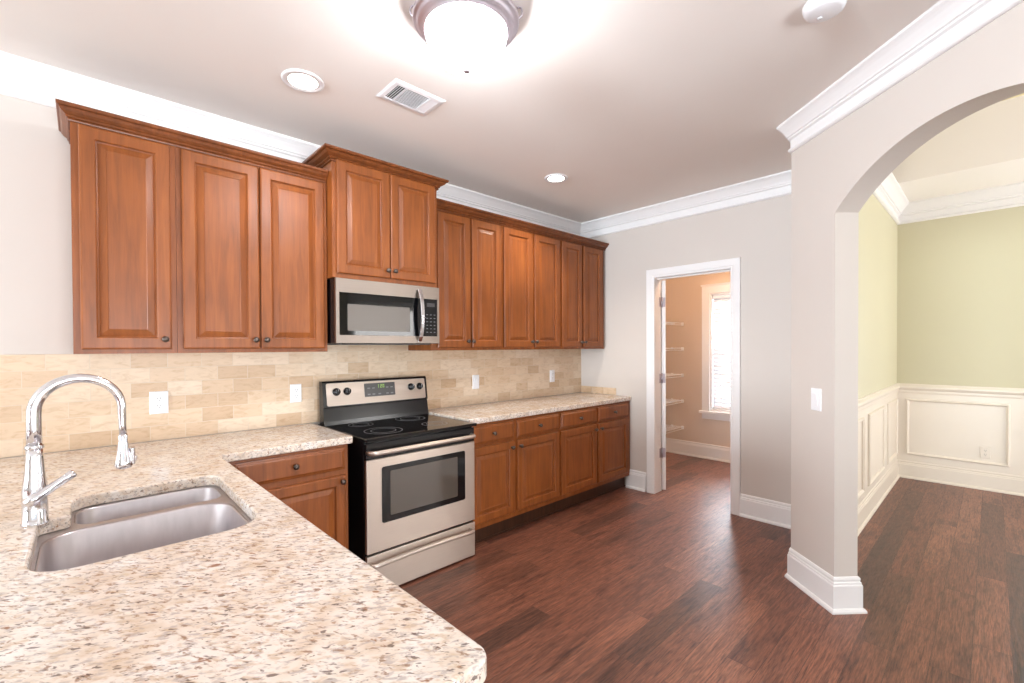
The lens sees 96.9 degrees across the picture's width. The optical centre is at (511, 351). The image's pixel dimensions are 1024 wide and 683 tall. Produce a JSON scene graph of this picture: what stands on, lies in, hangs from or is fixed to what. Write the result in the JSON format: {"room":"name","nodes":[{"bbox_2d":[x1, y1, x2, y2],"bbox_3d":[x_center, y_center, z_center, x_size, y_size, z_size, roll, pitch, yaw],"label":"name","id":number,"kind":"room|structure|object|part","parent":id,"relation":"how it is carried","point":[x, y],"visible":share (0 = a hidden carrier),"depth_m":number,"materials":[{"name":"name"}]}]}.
{"room":"kitchen","nodes":[
{"label":"kitchen","id":0,"kind":"room"},
{"bbox_2d":[0,94,577,458],"bbox_3d":[-3.020,0.014,1.506,13.940,2.788,0.120,-1,1,-43],"label":"wall","id":1,"kind":"structure","parent":0,"point":[36,296],"depth_m":2.14,"materials":[{"name":"beige paint"}]},
{"bbox_2d":[70,121,176,353],"bbox_3d":[-1.891,-0.514,2.220,0.372,1.042,0.364,-1,1,-43],"label":"upper cabinet","id":2,"kind":"object","parent":1,"relation":"attached to","point":[123,205],"visible":0.98,"depth_m":2.10,"materials":[{"name":"brown wood"}]},
{"bbox_3d":[-1.676,-0.062,2.197,0.030,0.030,0.031,-1,1,-43],"label":"knob","id":3,"kind":"part","parent":2,"relation":"part of","materials":[{"name":"grey metal"}]},
{"bbox_2d":[55,98,327,182],"bbox_3d":[-1.643,-1.052,2.456,1.156,0.066,0.357,-1,1,-43],"label":"crown molding","id":4,"kind":"structure","parent":2,"relation":"attached to","point":[66,111],"depth_m":2.22,"materials":[{"name":"brown wood"}]},
{"bbox_2d":[175,147,327,352],"bbox_3d":[-1.486,-0.520,2.603,0.741,1.042,0.364,-1,1,-43],"label":"upper cabinet","id":5,"kind":"object","parent":1,"relation":"attached to","point":[251,241],"visible":0.98,"depth_m":2.46,"materials":[{"name":"brown wood"}]},
{"bbox_3d":[-1.516,-0.514,2.379,0.345,0.995,0.020,-1,1,-43],"label":"door","id":6,"kind":"part","parent":5,"relation":"part of","materials":[{"name":"brown wood"}]},
{"bbox_3d":[-1.260,-0.518,2.621,0.348,0.995,0.020,-1,1,-43],"label":"door","id":7,"kind":"part","parent":5,"relation":"part of","materials":[{"name":"brown wood"}]},
{"bbox_2d":[0,345,580,457],"bbox_3d":[-1.208,0.206,3.128,5.399,0.520,0.009,-1,1,-43],"label":"tile backsplash","id":8,"kind":"structure","parent":1,"relation":"attached to","point":[209,393],"depth_m":2.66,"materials":[{"name":"tile"}]},
{"bbox_2d":[149,391,168,413],"bbox_3d":[-1.907,0.274,2.455,0.082,0.122,0.007,-1,1,-43],"label":"wall outlet","id":9,"kind":"object","parent":8,"relation":"attached to","point":[158,400],"visible":1,"depth_m":2.45,"materials":[{"name":"white plastic"}]},
{"bbox_2d":[155,396,162,401],"bbox_3d":[-1.906,0.254,2.453,0.033,0.029,0.002,-1,1,-43],"label":"receptacle","id":10,"kind":"object","parent":9,"relation":"attached to","point":[157,398],"depth_m":2.45,"materials":[{"name":"white plastic"}]},
{"bbox_2d":[155,403,162,408],"bbox_3d":[-1.906,0.293,2.454,0.033,0.029,0.002,-1,1,-43],"label":"receptacle","id":11,"kind":"object","parent":9,"relation":"attached to","point":[157,405],"depth_m":2.45,"materials":[{"name":"white plastic"}]},
{"bbox_2d":[290,384,301,402],"bbox_3d":[-1.397,0.267,2.937,0.070,0.118,0.007,-1,1,-43],"label":"wall outlet","id":12,"kind":"object","parent":8,"relation":"attached to","point":[295,389],"visible":1,"depth_m":2.93,"materials":[{"name":"white plastic"}]},
{"bbox_2d":[472,375,478,388],"bbox_3d":[-0.313,0.261,3.959,0.074,0.122,0.010,-1,1,-43],"label":"wall switch","id":13,"kind":"object","parent":8,"relation":"attached to","point":[475,378],"visible":1,"depth_m":3.95,"materials":[{"name":"white plastic"}]},
{"bbox_2d":[550,370,554,381],"bbox_3d":[0.413,0.246,4.647,0.072,0.122,0.007,-1,1,-43],"label":"wall outlet","id":14,"kind":"object","parent":8,"relation":"attached to","point":[552,372],"visible":1,"depth_m":4.65,"materials":[{"name":"white plastic"}]},
{"bbox_2d":[302,143,448,287],"bbox_3d":[-0.915,-0.828,3.073,0.864,0.754,0.461,-1,1,-43],"label":"upper cabinet","id":15,"kind":"object","parent":1,"relation":"attached to","point":[381,216],"visible":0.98,"depth_m":2.88,"materials":[{"name":"brown wood"}]},
{"bbox_3d":[-0.919,-0.812,2.825,0.346,0.676,0.020,-1,1,-43],"label":"door","id":16,"kind":"part","parent":15,"relation":"part of","materials":[{"name":"brown wood"}]},
{"bbox_3d":[-0.914,-1.172,3.066,0.864,0.066,0.453,-1,1,-43],"label":"crown","id":17,"kind":"part","parent":15,"relation":"part of","materials":[{"name":"brown wood"}]},
{"bbox_2d":[327,277,438,344],"bbox_3d":[-0.904,-0.248,3.072,0.730,0.401,0.481,-1,1,-43],"label":"microwave","id":18,"kind":"object","parent":15,"relation":"attached to","point":[359,312],"visible":0.98,"depth_m":2.88,"materials":[{"name":"silver metal"}]},
{"bbox_3d":[-0.820,-0.233,2.909,0.586,0.256,0.020,-1,1,-43],"label":"door","id":19,"kind":"part","parent":18,"relation":"part of","materials":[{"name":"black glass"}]},
{"bbox_3d":[-0.610,-0.248,3.054,0.028,0.352,0.051,-1,1,-43],"label":"handle","id":20,"kind":"part","parent":18,"relation":"part of","materials":[{"name":"silver metal"}]},
{"bbox_3d":[-0.569,-0.237,3.147,0.105,0.256,0.020,-1,1,-43],"label":"control panel","id":21,"kind":"part","parent":18,"relation":"part of","materials":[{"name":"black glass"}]},
{"bbox_3d":[-0.807,-0.808,2.958,0.739,0.716,0.020,-1,1,-43],"label":"frame","id":22,"kind":"part","parent":15,"relation":"part of","materials":[{"name":"brown wood"}]},
{"bbox_3d":[-0.665,-0.816,3.064,0.343,0.676,0.020,-1,1,-43],"label":"door","id":23,"kind":"part","parent":15,"relation":"part of","materials":[{"name":"brown wood"}]},
{"bbox_2d":[408,210,501,350],"bbox_3d":[-0.427,-0.536,3.602,0.689,1.042,0.364,-1,1,-43],"label":"upper cabinet","id":24,"kind":"object","parent":1,"relation":"attached to","point":[468,249],"visible":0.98,"depth_m":3.48,"materials":[{"name":"brown wood"}]},
{"bbox_3d":[-0.434,-0.530,3.401,0.298,0.995,0.020,-1,1,-43],"label":"door","id":25,"kind":"part","parent":24,"relation":"part of","materials":[{"name":"brown wood"}]},
{"bbox_3d":[-0.202,-0.533,3.620,0.300,0.995,0.020,-1,1,-43],"label":"door","id":26,"kind":"part","parent":24,"relation":"part of","materials":[{"name":"brown wood"}]},
{"bbox_2d":[436,198,608,250],"bbox_3d":[0.208,-1.077,3.979,2.139,0.066,0.054,-1,1,-43],"label":"crown molding","id":27,"kind":"structure","parent":24,"relation":"attached to","point":[442,205],"depth_m":3.80,"materials":[{"name":"brown wood"}]},
{"bbox_2d":[0,0,1023,237],"bbox_3d":[-1.214,-1.223,-1.693,12.000,0.166,7.000,-1,1,-43],"label":"trim","id":28,"kind":"structure","parent":1,"relation":"attached to","point":[947,23],"depth_m":2.38,"materials":[{"name":"white paint"}]},
{"bbox_2d":[501,226,559,349],"bbox_3d":[0.091,-0.543,4.091,0.734,1.042,0.364,-1,1,-43],"label":"upper cabinet","id":29,"kind":"object","parent":1,"relation":"attached to","point":[530,262],"visible":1,"depth_m":3.94,"materials":[{"name":"brown wood"}]},
{"bbox_3d":[0.056,-0.537,3.864,0.338,0.995,0.020,-1,1,-43],"label":"door","id":30,"kind":"part","parent":29,"relation":"part of","materials":[{"name":"brown wood"}]},
{"bbox_3d":[0.320,-0.541,4.112,0.337,0.995,0.020,-1,1,-43],"label":"door","id":31,"kind":"part","parent":29,"relation":"part of","materials":[{"name":"brown wood"}]},
{"bbox_2d":[560,240,603,348],"bbox_3d":[0.610,-0.551,4.582,0.693,1.042,0.364,-1,1,-43],"label":"upper cabinet","id":32,"kind":"object","parent":1,"relation":"attached to","point":[581,267],"visible":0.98,"depth_m":4.43,"materials":[{"name":"brown wood"}]},
{"bbox_3d":[0.576,-0.545,4.354,0.296,0.995,0.020,-1,1,-43],"label":"door","id":33,"kind":"part","parent":32,"relation":"part of","materials":[{"name":"brown wood"}]},
{"bbox_3d":[0.813,-0.548,4.579,0.305,0.995,0.020,-1,1,-43],"label":"door","id":34,"kind":"part","parent":32,"relation":"part of","materials":[{"name":"brown wood"}]},
{"bbox_2d":[0,0,939,222],"bbox_3d":[-0.580,-1.345,-1.129,13.900,0.060,7.150,-1,1,-43],"label":"ceiling","id":35,"kind":"structure","parent":0,"point":[638,103],"depth_m":2.21,"materials":[{"name":"paint"}]},
{"bbox_2d":[281,69,323,92],"bbox_3d":[-1.037,-1.342,2.255,0.196,0.009,0.196,-1,1,-43],"label":"recessed light","id":36,"kind":"object","parent":35,"relation":"in","point":[297,79],"visible":1,"depth_m":2.24,"materials":[{"name":"white plastic"}]},
{"bbox_2d":[376,78,445,115],"bbox_3d":[-0.535,-1.346,2.416,0.300,0.010,0.208,-1,1,-43],"label":"ceiling vent","id":37,"kind":"object","parent":35,"relation":"in","point":[398,92],"visible":1,"depth_m":2.40,"materials":[{"name":"white plastic"}]},
{"bbox_2d":[409,0,522,76],"bbox_3d":[-0.178,-1.217,1.771,0.412,0.266,0.412,-1,1,-43],"label":"ceiling light","id":38,"kind":"object","parent":35,"relation":"attached to","point":[467,38],"visible":1,"depth_m":1.68,"materials":[{"name":"white glass"}]},
{"bbox_3d":[-0.177,-1.171,1.772,0.312,0.139,0.312,-1,1,-43],"label":"lamp shade","id":39,"kind":"part","parent":38,"relation":"part of","materials":[{"name":"white glass"}]},
{"bbox_2d":[544,174,567,182],"bbox_3d":[0.346,-1.363,3.569,0.184,0.009,0.184,-1,1,-43],"label":"recessed light","id":40,"kind":"object","parent":35,"relation":"in","point":[552,178],"visible":1,"depth_m":3.56,"materials":[{"name":"white plastic"}]},
{"bbox_2d":[802,0,846,22],"bbox_3d":[1.210,-1.331,1.757,0.146,0.044,0.146,-1,1,-43],"label":"smoke detector","id":41,"kind":"object","parent":35,"relation":"attached to","point":[813,11],"visible":1,"depth_m":1.75,"materials":[{"name":"white plastic"}]},
{"bbox_2d":[581,195,790,503],"bbox_3d":[1.573,-0.036,4.197,0.115,2.788,2.272,-1,1,-43],"label":"wall","id":42,"kind":"structure","parent":0,"point":[759,233],"depth_m":3.75,"materials":[{"name":"beige paint"}]},
{"bbox_2d":[581,386,615,394],"bbox_3d":[0.911,0.404,4.813,0.008,0.070,0.448,-1,1,-43],"label":"side splash","id":43,"kind":"object","parent":42,"relation":"attached to","point":[589,389],"visible":1,"depth_m":4.79,"materials":[{"name":"tile"}]},
{"bbox_2d":[625,469,645,491],"bbox_3d":[1.222,1.264,4.484,0.030,0.184,0.215,-1,1,-43],"label":"baseboard","id":44,"kind":"structure","parent":42,"relation":"attached to","point":[636,480],"depth_m":4.47,"materials":[{"name":"white paint"}]},
{"bbox_2d":[659,280,665,489],"bbox_3d":[1.486,0.320,4.751,0.179,2.040,0.725,0,1,13],"label":"door","id":45,"kind":"structure","parent":42,"relation":"in","point":[662,300],"depth_m":4.42,"materials":[{"name":"white paint"}]},
{"bbox_2d":[646,257,740,515],"bbox_3d":[1.647,0.287,4.123,0.157,2.142,0.859,-1,1,-43],"label":"trim","id":46,"kind":"structure","parent":42,"relation":"attached to","point":[734,264],"depth_m":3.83,"materials":[{"name":"white paint"}]},
{"bbox_2d":[661,272,729,446],"bbox_3d":[2.825,-0.055,5.380,0.120,2.788,2.272,-1,1,-43],"label":"wall","id":47,"kind":"structure","parent":0,"point":[683,294],"depth_m":5.87,"materials":[{"name":"paint"}]},
{"bbox_2d":[666,438,729,462],"bbox_3d":[2.207,1.256,4.800,1.603,0.184,2.265,-1,1,-43],"label":"baseboard","id":48,"kind":"structure","parent":47,"relation":"attached to","point":[689,448],"depth_m":5.77,"materials":[{"name":"white paint"}]},
{"bbox_2d":[699,282,729,420],"bbox_3d":[2.753,-0.001,5.413,0.170,1.680,0.995,-1,1,-43],"label":"window frame","id":49,"kind":"structure","parent":47,"relation":"in","point":[708,290],"depth_m":5.67,"materials":[{"name":"white paint"}]},
{"bbox_3d":[2.715,0.754,5.381,0.054,0.028,0.995,-1,1,-43],"label":"sill","id":50,"kind":"part","parent":49,"relation":"part of","materials":[{"name":"white paint"}]},
{"bbox_2d":[713,294,729,409],"bbox_3d":[2.755,0.002,5.415,0.044,1.407,0.705,-1,1,-43],"label":"window blind","id":51,"kind":"object","parent":49,"relation":"attached to","point":[721,305],"visible":0.36,"depth_m":5.59,"materials":[{"name":"white plastic"}]},
{"bbox_2d":[399,452,1023,682],"bbox_3d":[-0.301,1.445,-0.870,14.800,0.050,7.320,-1,1,-43],"label":"floor","id":52,"kind":"structure","parent":0,"point":[621,585],"depth_m":2.56,"materials":[{"name":"brown wood"}]},
{"bbox_2d":[228,444,347,548],"bbox_3d":[-1.341,0.952,2.545,0.627,0.872,0.658,-1,1,-43],"label":"base cabinet","id":53,"kind":"object","parent":52,"relation":"on","point":[313,483],"visible":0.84,"depth_m":2.41,"materials":[{"name":"brown wood"}]},
{"bbox_3d":[-1.127,0.594,2.348,0.537,0.122,0.020,-1,1,-43],"label":"drawer","id":54,"kind":"part","parent":53,"relation":"part of","materials":[{"name":"brown wood"}]},
{"bbox_3d":[-1.125,0.955,2.352,0.537,0.538,0.020,-1,1,-43],"label":"door","id":55,"kind":"part","parent":53,"relation":"part of","materials":[{"name":"brown wood"}]},
{"bbox_2d":[318,376,476,585],"bbox_3d":[-0.749,0.786,3.022,0.788,1.189,0.760,-1,1,-43],"label":"range","id":56,"kind":"object","parent":52,"relation":"on","point":[411,470],"visible":0.94,"depth_m":2.81,"materials":[{"name":"silver metal"}]},
{"bbox_3d":[-1.155,0.265,2.998,0.052,0.052,0.030,-1,1,-43],"label":"knob","id":57,"kind":"part","parent":56,"relation":"part of","materials":[{"name":"black plastic"}]},
{"bbox_3d":[-1.102,0.264,3.049,0.052,0.052,0.030,-1,1,-43],"label":"knob","id":58,"kind":"part","parent":56,"relation":"part of","materials":[{"name":"black plastic"}]},
{"bbox_3d":[-0.939,0.278,3.218,0.748,0.148,0.024,-1,1,-43],"label":"control panel","id":59,"kind":"part","parent":56,"relation":"part of","materials":[{"name":"silver metal"}]},
{"bbox_2d":[318,414,476,442],"bbox_3d":[-0.765,0.487,3.034,0.780,0.019,0.718,-1,1,-43],"label":"cooktop","id":60,"kind":"object","parent":56,"relation":"in","point":[396,427],"depth_m":2.92,"materials":[{"name":"black glass"}]},
{"bbox_3d":[-0.541,0.555,2.799,0.768,0.090,0.024,-1,1,-43],"label":"vent panel","id":61,"kind":"part","parent":56,"relation":"part of","materials":[{"name":"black metal"}]},
{"bbox_3d":[-0.694,0.258,3.434,0.052,0.052,0.030,-1,1,-43],"label":"knob","id":62,"kind":"part","parent":56,"relation":"part of","materials":[{"name":"black plastic"}]},
{"bbox_3d":[-0.536,1.257,2.805,0.768,0.226,0.028,-1,1,-43],"label":"storage drawer","id":63,"kind":"part","parent":56,"relation":"part of","materials":[{"name":"silver metal"}]},
{"bbox_3d":[-0.538,0.867,2.801,0.768,0.530,0.028,-1,1,-43],"label":"oven door","id":64,"kind":"part","parent":56,"relation":"part of","materials":[{"name":"silver metal"}]},
{"bbox_3d":[-0.517,0.559,2.760,0.757,0.027,0.064,-1,1,-43],"label":"handle","id":65,"kind":"part","parent":56,"relation":"part of","materials":[{"name":"silver metal"}]},
{"bbox_3d":[-0.518,1.183,2.763,0.746,0.034,0.058,-1,1,-43],"label":"handle","id":66,"kind":"part","parent":56,"relation":"part of","materials":[{"name":"silver metal"}]},
{"bbox_2d":[472,412,558,543],"bbox_3d":[-0.148,0.934,3.671,0.953,0.872,0.658,-1,1,-43],"label":"base cabinet","id":67,"kind":"object","parent":52,"relation":"on","point":[516,460],"visible":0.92,"depth_m":3.45,"materials":[{"name":"brown wood"}]},
{"bbox_3d":[-0.138,0.940,3.284,0.420,0.538,0.020,-1,1,-43],"label":"door","id":68,"kind":"part","parent":67,"relation":"part of","materials":[{"name":"brown wood"}]},
{"bbox_3d":[-0.140,0.585,3.280,0.420,0.132,0.020,-1,1,-43],"label":"drawer","id":69,"kind":"part","parent":67,"relation":"part of","materials":[{"name":"brown wood"}]},
{"bbox_3d":[0.211,0.580,3.611,0.480,0.132,0.020,-1,1,-43],"label":"drawer","id":70,"kind":"part","parent":67,"relation":"part of","materials":[{"name":"brown wood"}]},
{"bbox_3d":[0.213,0.935,3.614,0.480,0.538,0.020,-1,1,-43],"label":"door","id":71,"kind":"part","parent":67,"relation":"part of","materials":[{"name":"brown wood"}]},
{"bbox_2d":[553,401,629,512],"bbox_3d":[0.593,0.923,4.371,1.083,0.872,0.658,-1,1,-43],"label":"base cabinet","id":72,"kind":"object","parent":52,"relation":"on","point":[594,441],"visible":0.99,"depth_m":4.09,"materials":[{"name":"brown wood"}]},
{"bbox_2d":[428,392,630,423],"bbox_3d":[0.234,0.472,4.050,2.039,0.040,0.630,-1,1,-43],"label":"countertop","id":73,"kind":"structure","parent":72,"relation":"on","point":[502,410],"depth_m":3.79,"materials":[{"name":"beige stone"}]},
{"bbox_3d":[0.587,0.575,3.966,0.490,0.132,0.020,-1,1,-43],"label":"drawer","id":74,"kind":"part","parent":72,"relation":"part of","materials":[{"name":"brown wood"}]},
{"bbox_3d":[0.589,0.930,3.969,0.490,0.538,0.020,-1,1,-43],"label":"door","id":75,"kind":"part","parent":72,"relation":"part of","materials":[{"name":"brown wood"}]},
{"bbox_3d":[0.967,0.569,4.325,0.494,0.132,0.020,-1,1,-43],"label":"drawer","id":76,"kind":"part","parent":72,"relation":"part of","materials":[{"name":"brown wood"}]},
{"bbox_3d":[0.969,0.924,4.328,0.494,0.538,0.020,-1,1,-43],"label":"door","id":77,"kind":"part","parent":72,"relation":"part of","materials":[{"name":"brown wood"}]},
{"bbox_3d":[-0.922,0.963,1.229,0.650,0.872,1.850,-1,1,-43],"label":"base cabinet","id":78,"kind":"object","parent":52,"relation":"on","visible":0},
{"bbox_2d":[0,423,486,682],"bbox_3d":[-1.369,0.509,1.216,2.532,0.040,2.548,-1,1,-43],"label":"countertop","id":79,"kind":"structure","parent":78,"relation":"on","point":[273,597],"depth_m":0.90,"materials":[{"name":"beige stone"}]},
{"bbox_2d":[20,374,136,526],"bbox_3d":[-1.281,0.276,1.352,0.256,0.422,0.076,-1,1,-43],"label":"kitchen faucet","id":80,"kind":"object","parent":79,"relation":"on","point":[35,490],"visible":1,"depth_m":1.29,"materials":[{"name":"silver metal"}]},
{"bbox_3d":[-1.314,0.389,1.292,0.111,0.092,0.032,-1,1,-33],"label":"lever","id":81,"kind":"part","parent":80,"relation":"part of","materials":[{"name":"silver metal"}]},
{"bbox_3d":[-1.292,0.164,1.353,0.218,0.200,0.033,-1,1,-43],"label":"spout","id":82,"kind":"part","parent":80,"relation":"part of","materials":[{"name":"silver metal"}]},
{"bbox_2d":[30,486,251,571],"bbox_3d":[-1.112,0.634,1.385,0.515,0.214,0.730,-1,1,-43],"label":"sink","id":83,"kind":"object","parent":79,"relation":"in","point":[106,531],"visible":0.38,"depth_m":1.48,"materials":[{"name":"metal"}]},
{"bbox_3d":[-1.247,0.613,1.579,0.394,0.174,0.204,-1,1,-43],"label":"bowl","id":84,"kind":"part","parent":83,"relation":"part of","materials":[{"name":"metal"}]},
{"bbox_2d":[858,194,897,397],"bbox_3d":[2.986,-0.345,3.836,3.360,3.400,0.065,-1,1,-43],"label":"wall","id":85,"kind":"structure","parent":0,"point":[878,232],"depth_m":4.01,"materials":[{"name":"green paint"}]},
{"bbox_2d":[858,417,864,498],"bbox_3d":[2.375,0.817,3.204,1.100,0.595,0.019,-1,1,-43],"label":"trim","id":86,"kind":"structure","parent":85,"relation":"attached to","point":[862,419],"depth_m":3.56,"materials":[{"name":"beige paint"}]},
{"bbox_2d":[868,405,885,485],"bbox_3d":[3.218,0.804,4.001,0.780,0.595,0.019,-1,1,-43],"label":"trim","id":87,"kind":"structure","parent":85,"relation":"attached to","point":[870,481],"depth_m":3.92,"materials":[{"name":"beige paint"}]},
{"bbox_2d":[887,398,897,464],"bbox_3d":[3.873,0.795,4.619,0.620,0.595,0.019,-1,1,-43],"label":"trim","id":88,"kind":"structure","parent":85,"relation":"attached to","point":[894,455],"depth_m":4.52,"materials":[{"name":"beige paint"}]},
{"bbox_2d":[858,393,1023,504],"bbox_3d":[3.445,0.818,3.310,3.200,0.740,1.340,-1,1,-43],"label":"wainscoting","id":89,"kind":"structure","parent":85,"relation":"attached to","point":[940,429],"depth_m":4.49,"materials":[{"name":"beige paint"}]},
{"bbox_2d":[980,446,990,458],"bbox_3d":[4.597,0.978,4.410,0.007,0.112,0.072,-1,1,-43],"label":"wall outlet","id":90,"kind":"object","parent":89,"relation":"attached to","point":[985,452],"visible":1,"depth_m":4.41,"materials":[{"name":"beige plastic"}]},
{"bbox_2d":[858,383,1023,411],"bbox_3d":[4.287,0.410,2.412,3.200,0.100,3.800,-1,1,-43],"label":"trim","id":91,"kind":"structure","parent":85,"relation":"attached to","point":[864,402],"depth_m":4.44,"materials":[{"name":"beige paint"}]},
{"bbox_2d":[791,1,1023,576],"bbox_3d":[1.789,-0.093,1.812,0.128,2.950,1.870,0,1,-2],"label":"wall","id":92,"kind":"structure","parent":0,"point":[834,174],"depth_m":2.40,"materials":[{"name":"beige paint"}]},
{"bbox_2d":[739,493,866,614],"bbox_3d":[1.985,1.276,3.037,0.513,0.184,1.420,0,1,13],"label":"baseboard","id":93,"kind":"structure","parent":92,"relation":"attached to","point":[837,595],"depth_m":2.57,"materials":[{"name":"white paint"}]},
{"bbox_2d":[811,388,820,410],"bbox_3d":[1.692,0.264,2.531,0.010,0.125,0.078,0,1,-2],"label":"wall switch","id":94,"kind":"object","parent":92,"relation":"attached to","point":[815,392],"visible":1,"depth_m":2.52,"materials":[{"name":"white plastic"}]},
{"bbox_2d":[858,459,1023,535],"bbox_3d":[4.291,1.271,2.421,3.200,0.184,3.800,-1,1,-43],"label":"baseboard","id":95,"kind":"structure","parent":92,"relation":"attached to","point":[962,477],"depth_m":4.43,"materials":[{"name":"beige paint"}]},
{"bbox_2d":[892,95,1023,201],"bbox_3d":[4.457,-1.754,2.526,2.850,0.430,3.852,-1,1,-43],"label":"ceiling","id":96,"kind":"structure","parent":0,"point":[984,149],"depth_m":3.82,"materials":[{"name":"paint"}]},
{"bbox_2d":[897,206,1023,387],"bbox_3d":[5.490,-0.354,3.543,0.120,3.400,3.800,-1,1,-43],"label":"wall","id":97,"kind":"structure","parent":0,"point":[960,279],"depth_m":4.52,"materials":[{"name":"green paint"}]},
{"bbox_2d":[873,172,1023,224],"bbox_3d":[4.278,-1.437,2.392,3.200,0.199,3.800,-1,1,-43],"label":"trim","id":98,"kind":"structure","parent":97,"relation":"attached to","point":[889,193],"depth_m":4.44,"materials":[{"name":"white paint"}]},
{"bbox_2d":[906,398,1010,466],"bbox_3d":[4.448,0.792,4.560,0.019,0.595,0.750,-1,1,-43],"label":"trim","id":99,"kind":"structure","parent":97,"relation":"attached to","point":[1008,406],"depth_m":4.49,"materials":[{"name":"beige paint"}]},
{"bbox_2d":[1003,93,1023,100],"bbox_3d":[4.111,-1.934,2.198,1.200,0.060,3.852,-1,1,-43],"label":"ceiling","id":100,"kind":"structure","parent":0,"point":[1022,93],"depth_m":3.40,"materials":[{"name":"paint"}]},
{"bbox_3d":[1.420,-0.025,5.612,1.603,2.738,0.006,-1,1,-43],"label":"wall","id":101,"kind":"structure","parent":0,"visible":0},
{"bbox_2d":[666,424,683,433],"bbox_3d":[1.613,1.118,5.560,1.419,0.293,0.338,-1,1,-43],"label":"wire shelf","id":102,"kind":"object","parent":101,"relation":"attached to","point":[668,427],"visible":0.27,"depth_m":5.87,"materials":[{"name":"white metal"}]},
{"bbox_2d":[666,398,683,405],"bbox_3d":[1.611,0.772,5.556,1.419,0.293,0.338,-1,1,-43],"label":"wire shelf","id":103,"kind":"object","parent":101,"relation":"attached to","point":[671,399],"visible":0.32,"depth_m":5.87,"materials":[{"name":"white metal"}]},
{"bbox_2d":[666,373,683,377],"bbox_3d":[1.609,0.434,5.553,1.419,0.293,0.338,-1,1,-43],"label":"wire shelf","id":104,"kind":"object","parent":101,"relation":"attached to","point":[667,374],"visible":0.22,"depth_m":5.83,"materials":[{"name":"white"}]},
{"bbox_2d":[666,322,683,325],"bbox_3d":[1.606,-0.232,5.546,1.419,0.293,0.338,-1,1,-43],"label":"wire shelf","id":105,"kind":"object","parent":101,"relation":"attached to","point":[667,323],"visible":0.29,"depth_m":5.85,"materials":[{"name":"white"}]},
{"bbox_2d":[666,347,683,350],"bbox_3d":[1.608,0.092,5.549,1.419,0.293,0.338,-1,1,-43],"label":"wire shelf","id":106,"kind":"object","parent":101,"relation":"attached to","point":[681,348],"visible":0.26,"depth_m":5.88,"materials":[{"name":"white metal"}]}
]}

